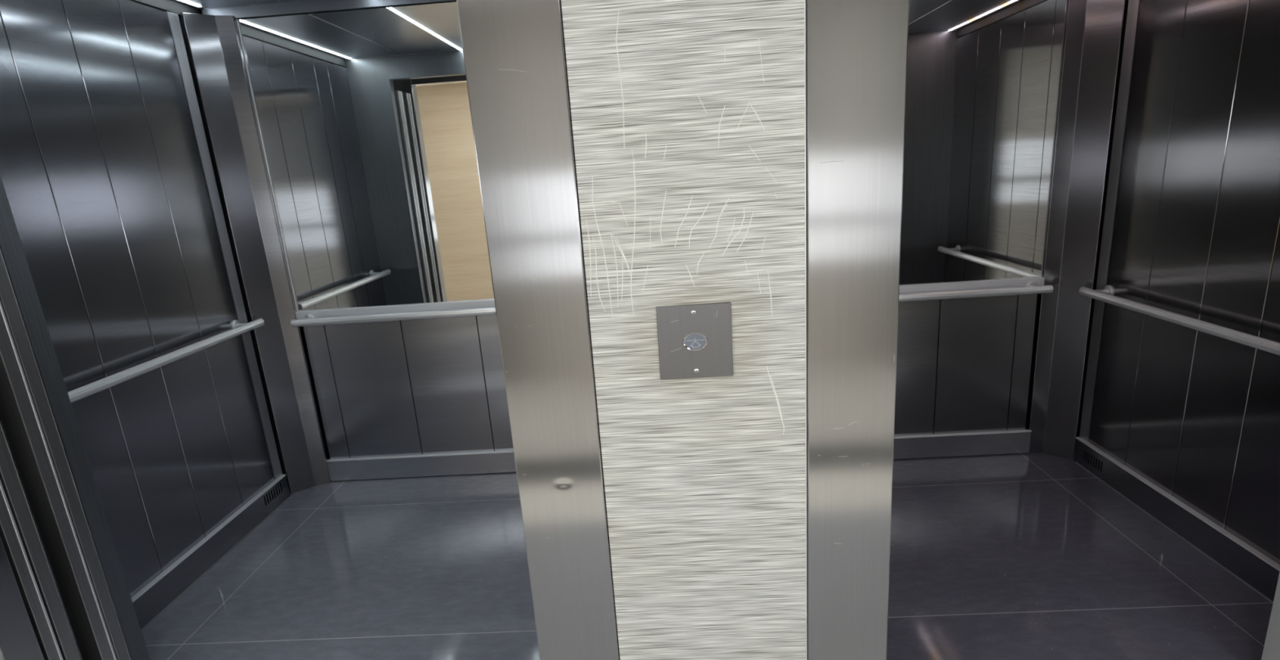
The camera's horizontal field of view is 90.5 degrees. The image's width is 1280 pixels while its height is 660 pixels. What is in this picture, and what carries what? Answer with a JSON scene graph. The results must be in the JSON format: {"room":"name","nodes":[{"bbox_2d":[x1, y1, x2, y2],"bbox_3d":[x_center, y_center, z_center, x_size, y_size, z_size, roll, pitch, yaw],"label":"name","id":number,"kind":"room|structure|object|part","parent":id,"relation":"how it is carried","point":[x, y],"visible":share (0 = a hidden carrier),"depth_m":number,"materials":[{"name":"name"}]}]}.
{"room":"elevator lobby","nodes":[
{"label":"elevator lobby","id":0,"kind":"room"},
{"bbox_2d":[0,174,150,659],"bbox_3d":[-1.102,-0.002,1.715,1.627,2.300,0.060,-3,14,2],"label":"wall","id":1,"kind":"structure","parent":0,"point":[11,243],"depth_m":1.80,"materials":[{"name":"metal"}]},
{"bbox_2d":[0,0,282,596],"bbox_3d":[-1.914,-0.145,2.452,0.056,2.320,1.513,-3,14,2],"label":"wall","id":2,"kind":"structure","parent":0,"point":[107,172],"depth_m":2.38,"materials":[{"name":"black metal"}]},
{"bbox_3d":[-1.916,-0.075,2.095,0.021,2.141,0.158,-3,14,2],"label":"wall panel","id":3,"kind":"part","parent":2,"relation":"part of","materials":[{"name":"metal"}]},
{"bbox_3d":[-1.910,-0.126,2.288,0.021,2.141,0.235,-3,14,2],"label":"wall panel","id":4,"kind":"part","parent":2,"relation":"part of","materials":[{"name":"metal"}]},
{"bbox_3d":[-1.904,-0.187,2.525,0.021,2.141,0.248,-3,14,2],"label":"wall panel","id":5,"kind":"part","parent":2,"relation":"part of","materials":[{"name":"metal"}]},
{"bbox_2d":[67,318,264,402],"bbox_3d":[-1.831,0.104,2.438,0.097,0.054,1.133,-3,14,2],"label":"handrail","id":6,"kind":"object","parent":2,"relation":"attached to","point":[237,328],"visible":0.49,"depth_m":2.36,"materials":[{"name":"silver metal"}]},
{"bbox_3d":[-1.897,-0.249,2.766,0.021,2.141,0.245,-3,14,2],"label":"wall panel","id":7,"kind":"part","parent":2,"relation":"part of","materials":[{"name":"metal"}]},
{"bbox_2d":[131,474,290,631],"bbox_3d":[-1.820,0.941,2.624,0.048,0.123,1.226,-3,14,2],"label":"baseboard","id":8,"kind":"structure","parent":2,"relation":"attached to","point":[166,588],"depth_m":2.63,"materials":[{"name":"metal"}]},
{"bbox_2d":[131,0,456,19],"bbox_3d":[-1.170,-1.293,2.103,1.645,0.108,1.453,-3,14,2],"label":"ceiling","id":9,"kind":"structure","parent":0,"point":[239,9],"depth_m":2.77,"materials":[{"name":"black metal"}]},
{"bbox_3d":[-1.976,-1.220,2.148,0.024,0.051,1.341,-3,14,2],"label":"rim trim","id":10,"kind":"part","parent":9,"relation":"part of","materials":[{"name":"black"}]},
{"bbox_3d":[-1.946,-1.257,2.140,0.022,0.028,1.337,-3,14,2],"label":"ceiling panel","id":11,"kind":"part","parent":9,"relation":"part of","materials":[{"name":"metal"}]},
{"bbox_2d":[178,0,201,7],"bbox_3d":[-1.926,-1.254,2.129,0.017,0.032,1.303,-3,14,2],"label":"recessed light","id":12,"kind":"object","parent":9,"relation":"in","point":[184,1],"visible":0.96,"depth_m":2.69,"materials":[{"name":"white plastic"}]},
{"bbox_3d":[-1.753,-1.268,2.132,0.328,0.028,1.337,-3,14,2],"label":"ceiling panel","id":13,"kind":"part","parent":9,"relation":"part of","materials":[{"name":"metal"}]},
{"bbox_3d":[-1.397,-1.289,2.116,0.373,0.028,1.337,-3,14,2],"label":"ceiling panel","id":14,"kind":"part","parent":9,"relation":"part of","materials":[{"name":"metal"}]},
{"bbox_2d":[142,471,540,659],"bbox_3d":[-1.014,0.978,2.630,1.645,0.060,1.603,-3,14,2],"label":"floor","id":15,"kind":"structure","parent":0,"point":[433,567],"depth_m":2.48,"materials":[{"name":"tile"}]},
{"bbox_2d":[200,7,513,458],"bbox_3d":[-1.072,-0.371,3.103,1.645,2.320,0.094,-3,14,2],"label":"wall","id":16,"kind":"structure","parent":0,"point":[425,385],"depth_m":3.23,"materials":[{"name":"black metal"}]},
{"bbox_2d":[177,13,331,493],"bbox_3d":[-1.810,-0.276,3.050,0.197,2.262,0.169,-3,14,2],"label":"post","id":17,"kind":"object","parent":16,"relation":"attached to","point":[212,43],"visible":0.75,"depth_m":2.98,"materials":[{"name":"metal"}]},
{"bbox_3d":[-1.605,0.307,3.260,0.105,0.767,0.030,-3,14,2],"label":"wall panel","id":18,"kind":"part","parent":16,"relation":"part of","materials":[{"name":"metal"}]},
{"bbox_2d":[235,1,495,319],"bbox_3d":[-1.017,-0.760,2.955,1.466,1.366,0.051,-3,14,2],"label":"wall mirror","id":19,"kind":"object","parent":16,"relation":"attached to","point":[364,120],"visible":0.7,"depth_m":2.94,"materials":[{"name":"clear glass"}]},
{"bbox_3d":[-1.740,-0.738,2.986,0.006,1.328,0.033,-3,14,2],"label":"frame","id":20,"kind":"part","parent":19,"relation":"part of","materials":[{"name":"metal"}]},
{"bbox_3d":[-1.358,0.292,3.250,0.383,0.767,0.030,-3,14,2],"label":"wall panel","id":21,"kind":"part","parent":16,"relation":"part of","materials":[{"name":"metal"}]},
{"bbox_2d":[290,306,496,326],"bbox_3d":[-0.980,-0.081,3.069,1.420,0.054,0.067,-3,14,2],"label":"handrail","id":22,"kind":"object","parent":16,"relation":"attached to","point":[308,319],"visible":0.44,"depth_m":3.05,"materials":[{"name":"silver metal"}]},
{"bbox_2d":[326,449,515,480],"bbox_3d":[-0.917,0.697,3.328,1.469,0.122,0.044,-3,14,2],"label":"baseboard","id":23,"kind":"structure","parent":16,"relation":"attached to","point":[503,460],"depth_m":3.32,"materials":[{"name":"metal"}]},
{"bbox_3d":[-0.974,0.270,3.233,0.378,0.767,0.030,-3,14,2],"label":"wall panel","id":24,"kind":"part","parent":16,"relation":"part of","materials":[{"name":"metal"}]},
{"bbox_3d":[-0.591,0.248,3.216,0.383,0.767,0.030,-3,14,2],"label":"wall panel","id":25,"kind":"part","parent":16,"relation":"part of","materials":[{"name":"metal"}]},
{"bbox_2d":[560,0,807,659],"bbox_3d":[0.110,-0.151,1.323,0.447,2.620,0.098,-3,14,2],"label":"wall","id":26,"kind":"structure","parent":0,"point":[688,117],"depth_m":1.29,"materials":[{"name":"grey laminate"}]},
{"bbox_2d":[656,302,733,379],"bbox_3d":[0.114,0.024,1.315,0.153,0.157,0.009,-3,14,2],"label":"panel","id":27,"kind":"object","parent":26,"relation":"attached to","point":[695,340],"visible":1,"depth_m":1.31,"materials":[{"name":"metal"}]},
{"bbox_2d":[893,293,1037,435],"bbox_3d":[1.316,-0.442,2.949,1.464,2.212,0.094,-3,14,2],"label":"wall","id":28,"kind":"structure","parent":0,"point":[963,365],"depth_m":3.05,"materials":[{"name":"black metal"}]},
{"bbox_3d":[1.255,0.175,3.078,0.351,0.727,0.030,-3,14,2],"label":"wall panel","id":29,"kind":"part","parent":28,"relation":"part of","materials":[{"name":"metal"}]},
{"bbox_2d":[893,429,1031,459],"bbox_3d":[1.292,0.584,3.169,1.267,0.122,0.044,-3,14,2],"label":"baseboard","id":30,"kind":"structure","parent":28,"relation":"attached to","point":[1015,441],"depth_m":3.13,"materials":[{"name":"metal"}]},
{"bbox_3d":[1.610,0.154,3.062,0.353,0.727,0.030,-3,14,2],"label":"wall panel","id":31,"kind":"part","parent":28,"relation":"part of","materials":[{"name":"metal"}]},
{"bbox_2d":[898,280,1053,302],"bbox_3d":[1.257,-0.157,2.919,1.220,0.054,0.067,-3,14,2],"label":"handrail","id":32,"kind":"object","parent":28,"relation":"attached to","point":[1032,287],"visible":0.5,"depth_m":2.88,"materials":[{"name":"silver metal"}]},
{"bbox_2d":[898,0,1068,293],"bbox_3d":[1.194,-0.802,2.815,1.264,1.300,0.051,-3,14,2],"label":"wall mirror","id":33,"kind":"object","parent":28,"relation":"attached to","point":[984,78],"visible":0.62,"depth_m":2.79,"materials":[{"name":"clear glass"}]},
{"bbox_3d":[1.814,-0.858,2.787,0.006,1.261,0.033,-3,14,2],"label":"frame","id":34,"kind":"part","parent":33,"relation":"part of","materials":[{"name":"metal"}]},
{"bbox_3d":[1.832,0.141,3.053,0.085,0.727,0.030,-3,14,2],"label":"wall panel","id":35,"kind":"part","parent":28,"relation":"part of","materials":[{"name":"metal"}]},
{"bbox_2d":[1025,0,1128,459],"bbox_3d":[1.956,-0.432,2.851,0.216,2.155,0.138,-3,14,2],"label":"post","id":36,"kind":"object","parent":28,"relation":"attached to","point":[1095,30],"visible":0.67,"depth_m":2.82,"materials":[{"name":"metal"}]},
{"bbox_2d":[886,452,1272,659],"bbox_3d":[1.371,0.847,2.494,1.464,0.060,1.538,-3,14,2],"label":"floor","id":37,"kind":"structure","parent":0,"point":[1030,555],"depth_m":2.25,"materials":[{"name":"tile"}]},
{"bbox_2d":[1079,0,1279,564],"bbox_3d":[2.027,-0.298,2.197,0.056,2.212,1.583,-3,14,2],"label":"wall","id":38,"kind":"structure","parent":0,"point":[1191,227],"depth_m":2.30,"materials":[{"name":"black metal"}]},
{"bbox_3d":[2.028,-0.422,2.590,0.021,2.034,0.236,-3,14,2],"label":"wall panel","id":39,"kind":"part","parent":38,"relation":"part of","materials":[{"name":"metal"}]},
{"bbox_2d":[1073,436,1279,602],"bbox_3d":[2.073,0.733,2.377,0.048,0.123,1.337,-3,14,2],"label":"baseboard","id":40,"kind":"structure","parent":38,"relation":"attached to","point":[1251,566],"depth_m":2.39,"materials":[{"name":"metal"}]},
{"bbox_2d":[1079,284,1279,355],"bbox_3d":[1.975,-0.027,2.226,0.099,0.054,1.198,-3,14,2],"label":"handrail","id":41,"kind":"object","parent":38,"relation":"attached to","point":[1105,295],"visible":1,"depth_m":2.25,"materials":[{"name":"silver metal"}]},
{"bbox_3d":[2.021,-0.360,2.349,0.021,2.034,0.255,-3,14,2],"label":"wall panel","id":42,"kind":"part","parent":38,"relation":"part of","materials":[{"name":"metal"}]},
{"bbox_3d":[2.014,-0.298,2.110,0.021,2.034,0.233,-3,14,2],"label":"wall panel","id":43,"kind":"part","parent":38,"relation":"part of","materials":[{"name":"metal"}]},
{"bbox_3d":[2.007,-0.236,1.873,0.021,2.034,0.251,-3,14,2],"label":"wall panel","id":44,"kind":"part","parent":38,"relation":"part of","materials":[{"name":"metal"}]},
{"bbox_2d":[1261,571,1279,659],"bbox_3d":[1.266,-0.054,1.495,1.446,2.192,0.062,-3,14,2],"label":"wall","id":45,"kind":"structure","parent":0,"point":[1271,651],"depth_m":1.72,"materials":[{"name":"metal"}]},
{"bbox_3d":[-3.633,0.067,1.490,3.615,2.620,0.070,-3,14,2],"label":"wall","id":46,"kind":"structure","parent":0,"visible":0},
{"bbox_2d":[0,417,83,659],"bbox_3d":[-1.930,0.195,1.565,0.622,2.094,0.080,-3,14,2],"label":"door","id":47,"kind":"structure","parent":46,"relation":"in","point":[20,534],"depth_m":1.66,"materials":[{"name":"metal"}]},
{"bbox_3d":[-1.931,0.201,1.542,0.620,2.094,0.033,-3,14,2],"label":"door panel","id":48,"kind":"part","parent":47,"relation":"part of","materials":[{"name":"metal"}]},
{"bbox_2d":[0,244,132,659],"bbox_3d":[-1.931,0.161,1.696,0.622,2.094,0.084,-3,14,2],"label":"door","id":49,"kind":"structure","parent":46,"relation":"in","point":[27,415],"depth_m":1.74,"materials":[{"name":"metal"}]},
{"bbox_2d":[0,0,619,659],"bbox_3d":[-0.955,0.060,1.453,1.712,2.350,0.190,-3,14,2],"label":"door frame","id":50,"kind":"structure","parent":46,"relation":"attached to","point":[513,51],"depth_m":1.31,"materials":[{"name":"metal"}]},
{"bbox_3d":[3.690,-0.361,1.171,3.700,2.620,0.070,-3,14,2],"label":"wall","id":51,"kind":"structure","parent":0,"visible":0},
{"bbox_2d":[805,0,909,659],"bbox_3d":[1.097,-0.060,1.364,1.504,2.350,0.190,-3,14,2],"label":"door frame","id":52,"kind":"structure","parent":51,"relation":"attached to","point":[856,51],"depth_m":1.29,"materials":[{"name":"metal"}]}
]}

